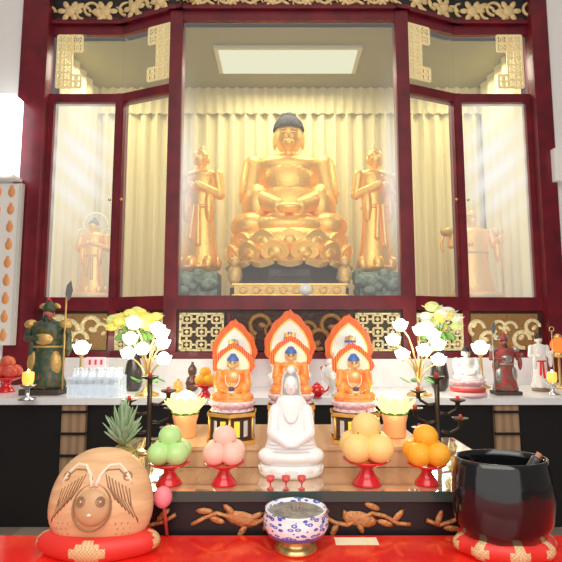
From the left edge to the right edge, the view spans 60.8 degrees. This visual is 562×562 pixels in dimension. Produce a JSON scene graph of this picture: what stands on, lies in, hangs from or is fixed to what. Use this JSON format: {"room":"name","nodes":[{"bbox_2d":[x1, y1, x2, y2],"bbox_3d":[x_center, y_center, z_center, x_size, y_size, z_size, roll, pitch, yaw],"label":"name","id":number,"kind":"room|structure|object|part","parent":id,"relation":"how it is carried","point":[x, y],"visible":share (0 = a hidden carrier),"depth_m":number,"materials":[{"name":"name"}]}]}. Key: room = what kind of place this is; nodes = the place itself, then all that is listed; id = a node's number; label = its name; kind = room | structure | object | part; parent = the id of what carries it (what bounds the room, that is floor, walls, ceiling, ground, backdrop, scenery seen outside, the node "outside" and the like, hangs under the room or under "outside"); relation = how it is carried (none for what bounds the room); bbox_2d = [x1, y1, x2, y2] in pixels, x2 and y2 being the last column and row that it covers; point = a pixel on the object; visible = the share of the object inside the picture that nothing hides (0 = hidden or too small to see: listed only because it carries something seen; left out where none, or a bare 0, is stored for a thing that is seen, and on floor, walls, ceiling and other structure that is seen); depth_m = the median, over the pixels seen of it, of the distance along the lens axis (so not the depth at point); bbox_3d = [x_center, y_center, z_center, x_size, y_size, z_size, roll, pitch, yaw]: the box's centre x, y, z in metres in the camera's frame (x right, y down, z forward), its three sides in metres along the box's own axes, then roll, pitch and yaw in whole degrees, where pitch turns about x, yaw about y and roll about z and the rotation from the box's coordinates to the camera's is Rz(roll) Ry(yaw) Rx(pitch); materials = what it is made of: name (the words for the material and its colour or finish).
{"room":"buddhist temple","nodes":[
{"label":"buddhist temple","id":0,"kind":"room"},
{"bbox_2d":[0,0,23,383],"bbox_3d":[-4.275,-0.955,5.746,3.300,6.000,1.970,0,-6,0],"label":"wall","id":1,"kind":"structure","parent":0,"point":[11,11],"depth_m":4.91,"materials":[{"name":"white paint"}]},
{"bbox_2d":[0,94,23,181],"bbox_3d":[-2.712,-1.373,4.674,0.381,0.819,0.249,0,-6,0],"label":"box","id":2,"kind":"object","parent":1,"relation":"attached to","point":[11,105],"visible":0.95,"depth_m":4.57,"materials":[{"name":"white paint"}]},
{"bbox_2d":[0,183,24,344],"bbox_3d":[-2.684,-0.166,4.598,0.385,1.548,0.146,0,-6,0],"label":"board","id":3,"kind":"object","parent":1,"relation":"attached to","point":[11,194],"visible":1,"depth_m":4.55,"materials":[{"name":"white"}]},
{"bbox_2d":[0,527,561,534],"bbox_3d":[0.075,1.649,1.335,12.000,0.100,11.000,0,-6,0],"label":"floor","id":4,"kind":"structure","parent":0,"point":[3,530],"depth_m":3.51,"materials":[{"name":"fabric"}]},
{"bbox_2d":[0,384,561,526],"bbox_3d":[0.075,1.404,4.030,12.000,0.950,0.950,0,-6,0],"label":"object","id":5,"kind":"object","parent":4,"relation":"on","point":[39,437],"depth_m":3.63,"materials":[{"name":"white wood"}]},
{"bbox_2d":[0,355,22,392],"bbox_3d":[-2.279,0.768,3.986,0.236,0.302,0.236,0,-6,0],"label":"fruit plate","id":6,"kind":"object","parent":5,"relation":"on","point":[10,371],"visible":0.99,"depth_m":3.94,"materials":[{"name":"red food"}]},
{"bbox_2d":[17,369,36,400],"bbox_3d":[-1.860,0.759,3.519,0.129,0.222,0.126,0,-6,0],"label":"candle","id":7,"kind":"object","parent":5,"relation":"on","point":[27,377],"visible":1,"depth_m":3.49,"materials":[{"name":"yellow wax"}]},
{"bbox_2d":[18,280,72,395],"bbox_3d":[-1.884,0.453,3.891,0.410,0.908,0.221,0,-6,0],"label":"statue","id":8,"kind":"object","parent":5,"relation":"on","point":[50,339],"visible":0.98,"depth_m":3.81,"materials":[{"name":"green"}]},
{"bbox_2d":[73,340,90,367],"bbox_3d":[-1.785,0.739,4.273,0.154,0.420,0.157,0,-6,0],"label":"lamp","id":9,"kind":"object","parent":5,"relation":"on","point":[81,347],"visible":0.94,"depth_m":4.25,"materials":[{"name":"white glass"}]},
{"bbox_2d":[66,367,126,396],"bbox_3d":[-1.431,0.786,3.736,0.388,0.214,0.196,0,-6,0],"label":"pack","id":10,"kind":"object","parent":5,"relation":"on","point":[83,382],"visible":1,"depth_m":3.64,"materials":[{"name":"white plastic"}]},
{"bbox_2d":[86,357,105,366],"bbox_3d":[-1.451,0.638,3.767,0.151,0.079,0.041,0,-6,0],"label":"name sign","id":11,"kind":"object","parent":10,"relation":"on","point":[90,361],"visible":1,"depth_m":3.75,"materials":[{"name":"pink"}]},
{"bbox_2d":[103,307,163,390],"bbox_3d":[-1.262,0.569,4.049,0.509,0.712,0.314,-3,-7,26],"label":"flower vase","id":12,"kind":"object","parent":5,"relation":"on","point":[114,321],"visible":0.77,"depth_m":4.01,"materials":[{"name":"grey"}]},
{"bbox_2d":[120,316,171,396],"bbox_3d":[-1.069,0.584,3.750,0.429,0.617,0.325,0,-6,0],"label":"lamp","id":13,"kind":"object","parent":5,"relation":"on","point":[160,332],"visible":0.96,"depth_m":3.72,"materials":[{"name":"white glass"}]},
{"bbox_2d":[173,378,182,391],"bbox_3d":[-0.854,0.861,3.977,0.083,0.114,0.083,0,-6,0],"label":"figurine","id":14,"kind":"object","parent":5,"relation":"on","point":[178,385],"visible":0.94,"depth_m":3.96,"materials":[{"name":"gold metal"}]},
{"bbox_2d":[185,362,197,390],"bbox_3d":[-0.750,0.805,4.050,0.115,0.240,0.115,0,-6,0],"label":"bottle","id":15,"kind":"object","parent":5,"relation":"on","point":[192,370],"visible":0.91,"depth_m":4.01,"materials":[{"name":"brown ceramic"}]},
{"bbox_2d":[194,367,214,397],"bbox_3d":[-0.582,0.772,3.680,0.180,0.230,0.180,0,-6,0],"label":"fruit plate","id":16,"kind":"object","parent":5,"relation":"on","point":[205,380],"visible":0.94,"depth_m":3.63,"materials":[{"name":"orange food"}]},
{"bbox_2d":[212,319,257,379],"bbox_3d":[-0.400,0.623,4.069,0.396,0.607,0.306,0,-6,0],"label":"statue","id":17,"kind":"object","parent":5,"relation":"on","point":[236,332],"visible":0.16,"depth_m":4.16,"materials":[{"name":"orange ceramic"}]},
{"bbox_2d":[1,0,561,386],"bbox_3d":[0.058,-1.278,5.302,5.365,4.649,1.661,0,-6,0],"label":"tall cabinet","id":18,"kind":"object","parent":5,"relation":"on","point":[119,97],"visible":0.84,"depth_m":4.92,"materials":[{"name":"red paint"}]},
{"bbox_3d":[-1.998,-1.189,4.855,0.725,2.720,0.008,0,-6,0],"label":"glass pane","id":19,"kind":"part","parent":18,"relation":"part of","materials":[{"name":"clear glass"}]},
{"bbox_2d":[71,212,110,296],"bbox_3d":[-2.025,-0.278,5.157,0.440,0.965,0.429,0,-6,0],"label":"guardian statue","id":20,"kind":"object","parent":18,"relation":"in","point":[91,245],"visible":1,"depth_m":5.09,"materials":[{"name":"gold metal"}]},
{"bbox_2d":[180,145,224,294],"bbox_3d":[-0.863,-0.642,5.033,0.554,1.663,0.478,0,-6,0],"label":"statue","id":21,"kind":"object","parent":18,"relation":"in","point":[202,185],"visible":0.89,"depth_m":4.96,"materials":[{"name":"gold metal"}]},
{"bbox_2d":[225,112,352,294],"bbox_3d":[0.085,-0.841,5.216,1.385,2.098,1.224,0,-6,0],"label":"statue","id":22,"kind":"object","parent":18,"relation":"in","point":[289,238],"visible":1,"depth_m":4.87,"materials":[{"name":"gold wood"}]},
{"bbox_2d":[49,44,531,296],"bbox_3d":[0.090,-1.126,5.455,4.870,2.720,1.095,0,-6,0],"label":"pleated curtain","id":23,"kind":"object","parent":18,"relation":"hanging from","point":[342,97],"depth_m":5.90,"materials":[{"name":"beige fabric"}]},
{"bbox_2d":[351,145,398,294],"bbox_3d":[0.997,-0.642,5.033,0.554,1.663,0.478,0,-6,0],"label":"statue","id":24,"kind":"object","parent":18,"relation":"in","point":[374,274],"visible":0.97,"depth_m":4.95,"materials":[{"name":"gold metal"}]},
{"bbox_2d":[440,210,505,296],"bbox_3d":[2.065,-0.283,5.158,0.585,0.975,0.600,-5,-8,38],"label":"guardian statue","id":25,"kind":"object","parent":18,"relation":"in","point":[480,279],"visible":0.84,"depth_m":5.06,"materials":[{"name":"gold metal"}]},
{"bbox_3d":[2.165,-1.189,4.855,0.750,2.720,0.008,0,-6,0],"label":"glass pane","id":26,"kind":"part","parent":18,"relation":"part of","materials":[{"name":"clear glass"}]},
{"bbox_2d":[264,309,315,385],"bbox_3d":[0.081,0.580,4.073,0.453,0.694,0.350,0,-6,0],"label":"statue","id":27,"kind":"object","parent":5,"relation":"on","point":[289,323],"visible":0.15,"depth_m":4.18,"materials":[{"name":"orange ceramic"}]},
{"bbox_2d":[311,382,329,397],"bbox_3d":[0.276,0.822,3.619,0.148,0.118,0.119,-5,-8,37],"label":"teapot","id":28,"kind":"object","parent":5,"relation":"on","point":[318,390],"visible":0.71,"depth_m":3.58,"materials":[{"name":"red ceramic"}]},
{"bbox_2d":[320,358,336,395],"bbox_3d":[0.393,0.759,3.797,0.157,0.280,0.377,0,-6,0],"label":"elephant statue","id":29,"kind":"object","parent":5,"relation":"on","point":[327,375],"visible":0.78,"depth_m":3.71,"materials":[{"name":"white ceramic"}]},
{"bbox_2d":[325,314,373,377],"bbox_3d":[0.594,0.602,4.071,0.424,0.650,0.328,0,-6,0],"label":"statue","id":30,"kind":"object","parent":5,"relation":"on","point":[348,330],"visible":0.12,"depth_m":4.17,"materials":[{"name":"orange ceramic"}]},
{"bbox_2d":[385,318,446,396],"bbox_3d":[1.069,0.594,3.756,0.499,0.600,0.325,0,-6,0],"label":"lamp","id":31,"kind":"object","parent":5,"relation":"on","point":[400,325],"visible":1,"depth_m":3.73,"materials":[{"name":"white glass"}]},
{"bbox_2d":[416,301,463,390],"bbox_3d":[1.351,0.551,4.079,0.444,0.753,0.385,0,-6,0],"label":"flower vase","id":32,"kind":"object","parent":5,"relation":"on","point":[440,313],"visible":0.86,"depth_m":4.03,"materials":[{"name":"grey"}]},
{"bbox_2d":[448,346,487,397],"bbox_3d":[1.454,0.702,3.745,0.289,0.382,0.285,0,-6,0],"label":"figurine","id":33,"kind":"object","parent":5,"relation":"on","point":[468,381],"visible":1,"depth_m":3.68,"materials":[{"name":"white ceramic"}]},
{"bbox_2d":[471,340,490,388],"bbox_3d":[1.782,0.739,4.273,0.154,0.420,0.157,0,-6,0],"label":"lamp","id":34,"kind":"object","parent":5,"relation":"on","point":[479,347],"visible":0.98,"depth_m":4.25,"materials":[{"name":"gold metal"}]},
{"bbox_2d":[488,321,523,394],"bbox_3d":[1.796,0.613,3.844,0.260,0.581,0.141,0,-6,0],"label":"statue","id":35,"kind":"object","parent":5,"relation":"on","point":[505,374],"visible":1,"depth_m":3.79,"materials":[{"name":"brown"}]},
{"bbox_2d":[527,326,555,391],"bbox_3d":[2.207,0.654,4.052,0.194,0.541,0.142,-5,-8,42],"label":"figurine","id":36,"kind":"object","parent":5,"relation":"on","point":[538,352],"visible":0.96,"depth_m":4.03,"materials":[{"name":"white ceramic"}]},
{"bbox_2d":[545,370,560,395],"bbox_3d":[2.148,0.801,3.794,0.113,0.195,0.110,0,-6,0],"label":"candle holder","id":37,"kind":"object","parent":5,"relation":"on","point":[551,376],"visible":1,"depth_m":3.77,"materials":[{"name":"yellow wax"}]},
{"bbox_2d":[550,334,561,388],"bbox_3d":[2.466,0.708,4.249,0.130,0.477,0.130,0,-6,0],"label":"lantern","id":38,"kind":"object","parent":5,"relation":"on","point":[557,341],"visible":0.9,"depth_m":4.23,"materials":[{"name":"gold metal"}]},
{"bbox_2d":[0,535,561,561],"bbox_3d":[0.075,1.236,1.232,3.200,0.700,1.008,0,-6,0],"label":"table","id":39,"kind":"object","parent":4,"relation":"on","point":[13,548],"visible":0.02,"depth_m":1.64,"materials":[{"name":"red fabric"}]},
{"bbox_2d":[35,447,160,561],"bbox_3d":[-0.625,0.758,1.656,0.431,0.338,0.235,0,-6,0],"label":"fish","id":40,"kind":"object","parent":39,"relation":"on","point":[100,505],"visible":1,"depth_m":1.60},
{"bbox_2d":[35,526,160,561],"bbox_3d":[-0.625,0.888,1.641,0.425,0.076,0.221,0,-6,0],"label":"cushion","id":41,"kind":"object","parent":39,"relation":"on","point":[68,546],"depth_m":1.57,"materials":[{"name":"red fabric"}]},
{"bbox_2d":[154,486,171,535],"bbox_3d":[-0.430,0.841,1.742,0.067,0.182,0.066,0,-6,0],"label":"mallet","id":42,"kind":"object","parent":39,"relation":"on","point":[162,495],"visible":1,"depth_m":1.73,"materials":[{"name":"red"}]},
{"bbox_2d":[263,497,327,557],"bbox_3d":[0.052,0.848,1.668,0.226,0.159,0.226,0,-6,0],"label":"incense burner","id":43,"kind":"object","parent":39,"relation":"on","point":[295,523],"visible":1,"depth_m":1.61,"materials":[{"name":"white ceramic"}]},
{"bbox_2d":[334,537,378,544],"bbox_3d":[0.270,0.934,1.720,0.152,0.002,0.058,0,-6,0],"label":"paper note","id":44,"kind":"object","parent":39,"relation":"on","point":[338,540],"visible":1,"depth_m":1.71,"materials":[{"name":"beige paper"}]},
{"bbox_2d":[451,449,556,561],"bbox_3d":[0.762,0.768,1.646,0.354,0.317,0.248,0,-6,0],"label":"bowl","id":45,"kind":"object","parent":39,"relation":"on","point":[504,507],"visible":0.98,"depth_m":1.55,"materials":[{"name":"black metal"}]},
{"bbox_2d":[526,452,541,464],"bbox_3d":[0.824,0.731,1.673,0.175,0.268,0.035,-1,-6,11],"label":"mallet","id":46,"kind":"object","parent":45,"relation":"in","point":[535,459],"visible":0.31,"depth_m":1.66,"materials":[{"name":"brown wood"}]},
{"bbox_2d":[452,528,556,561],"bbox_3d":[0.762,0.891,1.633,0.354,0.069,0.241,0,-6,0],"label":"cushion","id":47,"kind":"object","parent":39,"relation":"on","point":[485,549],"depth_m":1.54,"materials":[{"name":"red fabric"}]},
{"bbox_2d":[129,438,471,534],"bbox_3d":[0.075,1.262,2.215,1.800,0.852,0.930,0,-6,0],"label":"altar table","id":48,"kind":"object","parent":4,"relation":"on","point":[399,506],"visible":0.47,"depth_m":1.80,"materials":[{"name":"black wood"}]},
{"bbox_2d":[103,397,142,458],"bbox_3d":[-0.637,0.638,1.936,0.210,0.331,0.206,0,-6,0],"label":"pineapple","id":49,"kind":"object","parent":48,"relation":"on","point":[123,429],"visible":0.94,"depth_m":1.92,"materials":[{"name":"green plant"}]},
{"bbox_2d":[121,372,175,454],"bbox_3d":[-0.665,0.659,2.416,0.309,0.389,0.143,0,-6,0],"label":"candle stand","id":50,"kind":"object","parent":48,"relation":"on","point":[141,451],"visible":0.62,"depth_m":2.41,"materials":[{"name":"black metal"}]},
{"bbox_2d":[147,424,191,487],"bbox_3d":[-0.443,0.686,1.905,0.164,0.230,0.164,0,-6,0],"label":"fruit plate","id":51,"kind":"object","parent":48,"relation":"on","point":[170,452],"visible":0.99,"depth_m":1.86,"materials":[{"name":"green food"}]},
{"bbox_2d":[203,424,244,487],"bbox_3d":[-0.225,0.686,1.905,0.164,0.230,0.164,0,-6,0],"label":"fruit plate","id":52,"kind":"object","parent":48,"relation":"on","point":[224,452],"visible":1,"depth_m":1.86,"materials":[{"name":"pink food"}]},
{"bbox_2d":[266,475,305,489],"bbox_3d":[0.019,0.770,1.830,0.153,0.048,0.034,0,-6,0],"label":"cups","id":53,"kind":"object","parent":48,"relation":"on","point":[270,478],"visible":1,"depth_m":1.82,"materials":[{"name":"red glass"}]},
{"bbox_2d":[258,366,323,479],"bbox_3d":[0.042,0.590,2.034,0.279,0.448,0.170,0,-6,0],"label":"statue","id":54,"kind":"object","parent":48,"relation":"on","point":[290,448],"visible":0.98,"depth_m":1.98,"materials":[{"name":"white ceramic"}]},
{"bbox_2d":[183,424,412,466],"bbox_3d":[0.065,0.807,2.379,1.180,0.088,0.520,0,-6,0],"label":"display","id":55,"kind":"object","parent":48,"relation":"on","point":[333,454],"visible":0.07,"depth_m":2.13,"materials":[{"name":"beige wood"}]},
{"bbox_2d":[164,390,206,438],"bbox_3d":[-0.463,0.645,2.337,0.203,0.222,0.206,0,-6,0],"label":"lamp","id":56,"kind":"object","parent":55,"relation":"on","point":[185,406],"visible":1,"depth_m":2.29,"materials":[{"name":"brown"}]},
{"bbox_2d":[207,342,255,444],"bbox_3d":[-0.229,0.520,2.264,0.222,0.455,0.252,0,-6,0],"label":"statue","id":57,"kind":"object","parent":55,"relation":"on","point":[232,401],"visible":1,"depth_m":2.21,"materials":[{"name":"orange ceramic"}]},
{"bbox_2d":[267,335,314,436],"bbox_3d":[0.047,0.505,2.286,0.231,0.489,0.260,0,-6,0],"label":"statue","id":58,"kind":"object","parent":55,"relation":"on","point":[291,351],"visible":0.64,"depth_m":2.29,"materials":[{"name":"orange ceramic"}]},
{"bbox_2d":[330,343,380,444],"bbox_3d":[0.346,0.520,2.264,0.229,0.455,0.258,0,-6,0],"label":"statue","id":59,"kind":"object","parent":55,"relation":"on","point":[353,366],"visible":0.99,"depth_m":2.23,"materials":[{"name":"orange ceramic"}]},
{"bbox_2d":[377,390,414,438],"bbox_3d":[0.556,0.645,2.337,0.203,0.222,0.206,0,-6,0],"label":"lamp","id":60,"kind":"object","parent":55,"relation":"on","point":[394,406],"visible":1,"depth_m":2.28,"materials":[{"name":"brown"}]},
{"bbox_2d":[339,411,394,487],"bbox_3d":[0.340,0.661,1.908,0.205,0.281,0.205,0,-6,0],"label":"fruit plate","id":61,"kind":"object","parent":48,"relation":"on","point":[367,447],"visible":1,"depth_m":1.85,"materials":[{"name":"food"}]},
{"bbox_2d":[402,423,450,486],"bbox_3d":[0.577,0.685,1.905,0.170,0.232,0.170,0,-6,0],"label":"fruit plate","id":62,"kind":"object","parent":48,"relation":"on","point":[424,451],"visible":1,"depth_m":1.86,"materials":[{"name":"orange food"}]},
{"bbox_2d":[409,372,468,453],"bbox_3d":[0.790,0.659,2.416,0.309,0.389,0.143,0,-6,0],"label":"candle stand","id":63,"kind":"object","parent":48,"relation":"on","point":[435,377],"visible":0.78,"depth_m":2.41,"materials":[{"name":"black metal"}]},
{"bbox_2d":[546,0,561,246],"bbox_3d":[4.365,-0.961,5.682,3.420,6.000,2.100,0,-6,0],"label":"wall","id":64,"kind":"structure","parent":0,"point":[554,7],"depth_m":4.87,"materials":[{"name":"white paint"}]},
{"bbox_2d":[64,358,547,386],"bbox_3d":[0.090,0.847,4.478,4.940,0.249,0.291,0,-6,0],"label":"backsplash","id":65,"kind":"structure","parent":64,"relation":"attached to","point":[386,372],"depth_m":4.35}
]}

